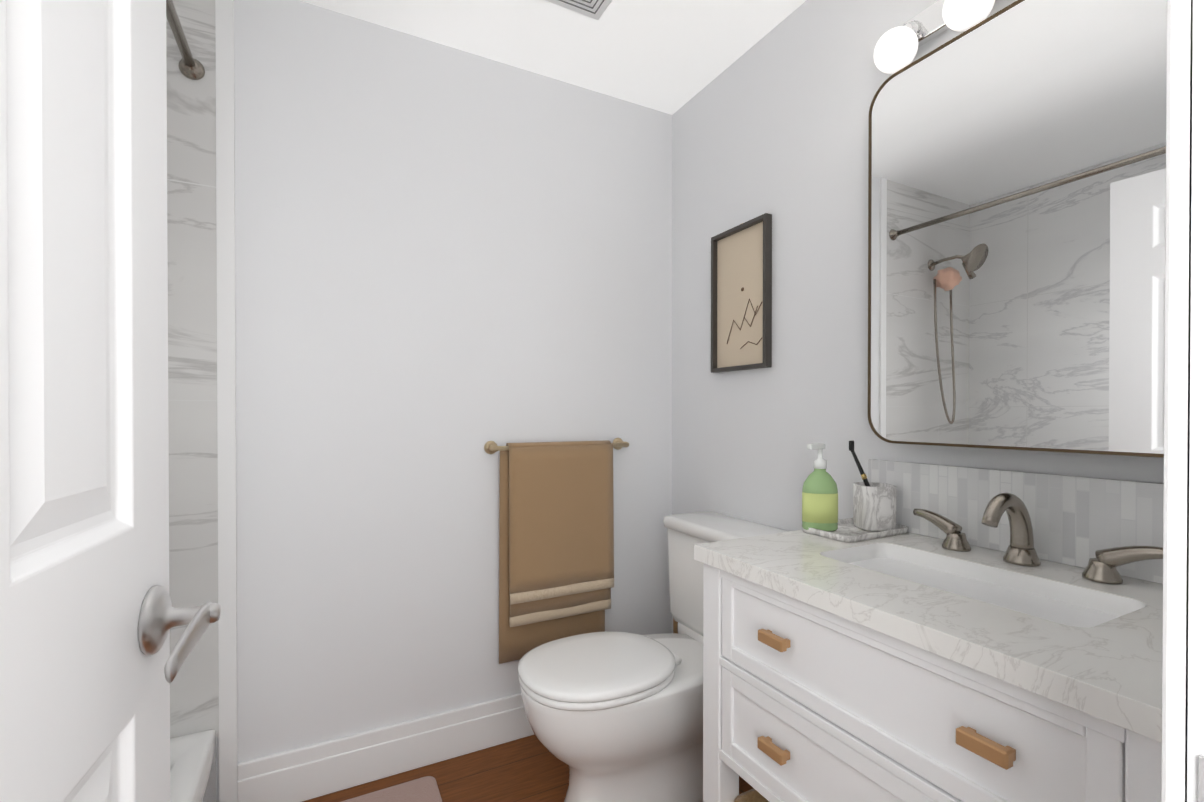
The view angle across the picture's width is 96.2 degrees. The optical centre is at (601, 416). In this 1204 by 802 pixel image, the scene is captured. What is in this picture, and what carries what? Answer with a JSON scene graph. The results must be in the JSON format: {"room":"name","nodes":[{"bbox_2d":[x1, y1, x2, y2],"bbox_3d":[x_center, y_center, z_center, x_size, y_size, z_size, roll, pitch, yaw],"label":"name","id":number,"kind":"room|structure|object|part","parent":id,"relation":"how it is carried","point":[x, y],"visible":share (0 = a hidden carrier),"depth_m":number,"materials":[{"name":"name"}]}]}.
{"room":"bathroom","nodes":[
{"label":"bathroom","id":0,"kind":"room"},
{"bbox_2d":[216,0,671,801],"bbox_3d":[-0.824,-0.048,1.759,2.468,2.440,0.100,0,0,-27],"label":"wall","id":1,"kind":"structure","parent":0,"point":[450,262],"depth_m":1.80,"materials":[{"name":"white paint"}]},
{"bbox_2d":[166,0,218,737],"bbox_3d":[-1.455,-0.172,1.370,0.790,2.185,0.008,0,0,-27],"label":"wall tile","id":2,"kind":"structure","parent":1,"relation":"attached to","point":[192,357],"depth_m":1.52,"materials":[{"name":"tile"}]},
{"bbox_2d":[166,0,204,79],"bbox_3d":[-0.804,-0.972,0.848,0.060,0.060,1.507,0,0,-27],"label":"rail","id":3,"kind":"object","parent":2,"relation":"attached to","point":[190,67],"visible":1,"depth_m":1.42,"materials":[{"name":"silver metal"}]},
{"bbox_2d":[215,0,237,801],"bbox_3d":[-1.084,-0.046,1.561,0.043,2.440,0.012,0,0,-27],"label":"trim","id":4,"kind":"structure","parent":1,"relation":"attached to","point":[226,356],"depth_m":1.56,"materials":[{"name":"white wood"}]},
{"bbox_2d":[237,693,533,801],"bbox_3d":[-0.382,1.091,1.929,1.535,0.160,0.018,0,0,-27],"label":"baseboard","id":5,"kind":"structure","parent":1,"relation":"attached to","point":[302,774],"depth_m":1.75,"materials":[{"name":"white wood"}]},
{"bbox_2d":[484,438,628,663],"bbox_3d":[-0.144,0.478,2.000,0.565,0.786,0.098,0,0,-27],"label":"towel rail","id":6,"kind":"object","parent":1,"relation":"attached to","point":[556,543],"visible":1,"depth_m":1.94,"materials":[{"name":"brown fabric"}]},
{"bbox_2d":[303,735,752,801],"bbox_3d":[-0.059,1.207,0.399,2.568,0.050,3.233,0,0,-27],"label":"floor","id":7,"kind":"structure","parent":0,"point":[531,768],"depth_m":1.76,"materials":[{"name":"brown wood"}]},
{"bbox_2d":[170,729,216,801],"bbox_3d":[-1.105,1.037,0.707,0.774,0.285,1.503,0,0,-27],"label":"bathtub","id":8,"kind":"object","parent":7,"relation":"on","point":[192,767],"visible":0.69,"depth_m":1.41,"materials":[{"name":"white ceramic"}]},
{"bbox_2d":[341,776,441,801],"bbox_3d":[-0.634,1.166,1.386,0.495,0.015,0.575,0,0,-27],"label":"rug","id":9,"kind":"object","parent":7,"relation":"on","point":[424,789],"visible":0.97,"depth_m":1.66,"materials":[{"name":"beige fabric"}]},
{"bbox_2d":[518,511,788,801],"bbox_3d":[0.151,0.765,1.657,0.828,0.815,0.494,0,0,-27],"label":"toilet","id":10,"kind":"object","parent":7,"relation":"on","point":[611,716],"visible":0.79,"depth_m":1.51,"materials":[{"name":"white ceramic"}]},
{"bbox_2d":[673,618,677,632],"bbox_3d":[0.296,0.859,2.161,0.136,0.619,0.136,0,0,-27],"label":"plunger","id":11,"kind":"object","parent":7,"relation":"on","point":[675,626],"depth_m":2.15,"materials":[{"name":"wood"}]},
{"bbox_2d":[694,459,1163,801],"bbox_3d":[0.640,0.647,0.997,0.570,1.061,0.809,0,0,-27],"label":"bathroom vanity","id":12,"kind":"object","parent":7,"relation":"on","point":[981,635],"visible":1,"depth_m":0.92,"materials":[{"name":"white wood"}]},
{"bbox_2d":[735,788,768,801],"bbox_3d":[0.556,0.929,1.131,0.456,0.184,0.350,0,0,-27],"label":"basket","id":13,"kind":"object","parent":12,"relation":"on","point":[752,795],"depth_m":1.20,"materials":[{"name":"wicker"}]},
{"bbox_2d":[801,518,908,541],"bbox_3d":[0.632,0.281,1.351,0.235,0.015,0.149,0,0,-27],"label":"tray","id":14,"kind":"object","parent":12,"relation":"on","point":[847,530],"visible":0.62,"depth_m":1.31,"materials":[{"name":"stone"}]},
{"bbox_2d":[802,443,837,530],"bbox_3d":[0.541,0.173,1.343,0.078,0.214,0.063,0,0,-27],"label":"soap bottle","id":15,"kind":"object","parent":14,"relation":"on","point":[819,500],"visible":1,"depth_m":1.32,"materials":[{"name":"green plastic"}]},
{"bbox_2d":[849,441,896,530],"bbox_3d":[0.685,0.171,1.365,0.100,0.218,0.106,0,0,-27],"label":"toothbrush cup","id":16,"kind":"object","parent":14,"relation":"on","point":[874,506],"visible":0.96,"depth_m":1.32,"materials":[{"name":"stone"}]},
{"bbox_2d":[820,543,1146,616],"bbox_3d":[0.659,0.377,1.000,0.254,0.168,0.484,0,0,-27],"label":"sink","id":17,"kind":"object","parent":12,"relation":"in","point":[1017,592],"depth_m":1.01,"materials":[{"name":"white ceramic"}]},
{"bbox_2d":[913,493,1162,583],"bbox_3d":[0.793,0.219,1.054,0.157,0.143,0.441,0,0,-27],"label":"faucet","id":18,"kind":"object","parent":12,"relation":"on","point":[1021,561],"depth_m":1.05,"materials":[{"name":"silver metal"}]},
{"bbox_2d":[300,0,805,114],"bbox_3d":[-0.059,-1.283,0.382,2.568,0.050,3.233,0,0,-27],"label":"ceiling","id":19,"kind":"structure","parent":0,"point":[671,57],"depth_m":1.79,"materials":[{"name":"paint"}]},
{"bbox_2d":[545,0,611,19],"bbox_3d":[-0.063,-1.260,1.556,0.240,0.011,0.240,0,0,-27],"label":"ceiling vent","id":20,"kind":"object","parent":19,"relation":"in","point":[594,9],"visible":1,"depth_m":1.65,"materials":[{"name":"white"}]},
{"bbox_2d":[672,0,1163,632],"bbox_3d":[1.037,-0.042,0.958,0.100,2.440,3.233,0,0,-27],"label":"wall","id":21,"kind":"structure","parent":0,"point":[774,122],"depth_m":1.70,"materials":[{"name":"white paint"}]},
{"bbox_2d":[711,213,771,372],"bbox_3d":[0.480,-0.420,1.887,0.028,0.512,0.280,0,0,-27],"label":"picture frame","id":22,"kind":"object","parent":21,"relation":"attached to","point":[741,296],"visible":0.98,"depth_m":1.88,"materials":[{"name":"grey"}]},
{"bbox_2d":[874,0,995,73],"bbox_3d":[0.832,-0.900,1.081,0.141,0.151,0.650,0,0,-27],"label":"sconce","id":23,"kind":"object","parent":21,"relation":"attached to","point":[896,49],"visible":0.98,"depth_m":1.25,"materials":[{"name":"white glass"}]},
{"bbox_2d":[868,459,1163,583],"bbox_3d":[0.896,0.203,1.108,0.010,0.174,0.775,0,0,-27],"label":"backsplash","id":24,"kind":"structure","parent":21,"relation":"attached to","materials":[{"name":"tile"}]},
{"bbox_2d":[868,0,1166,457],"bbox_3d":[0.851,-0.376,1.095,0.098,0.881,0.624,0,0,-27],"label":"mirror","id":25,"kind":"object","parent":21,"relation":"attached to","point":[1016,212],"visible":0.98,"depth_m":1.05,"materials":[{"name":"clear glass"}]},
{"bbox_3d":[0.052,-1.072,0.119,0.827,0.370,0.090,0,0,-27],"label":"wall","id":26,"kind":"structure","parent":0,"visible":0},
{"bbox_2d":[0,0,220,801],"bbox_3d":[-0.432,0.155,0.381,0.178,2.030,0.780,0,0,-27],"label":"door","id":27,"kind":"structure","parent":26,"relation":"in","point":[90,618],"depth_m":0.53,"materials":[{"name":"white wood"}]},
{"bbox_3d":[-0.560,0.255,0.630,0.178,0.084,0.178,0,0,-27],"label":"handle","id":28,"kind":"part","parent":27,"relation":"part of","materials":[{"name":"silver metal"}]},
{"bbox_2d":[1161,0,1203,801],"bbox_3d":[0.052,0.118,0.127,0.941,2.130,0.122,0,0,-27],"label":"door frame","id":29,"kind":"structure","parent":26,"relation":"attached to","point":[1182,776],"depth_m":0.35,"materials":[{"name":"white wood"}]}
]}

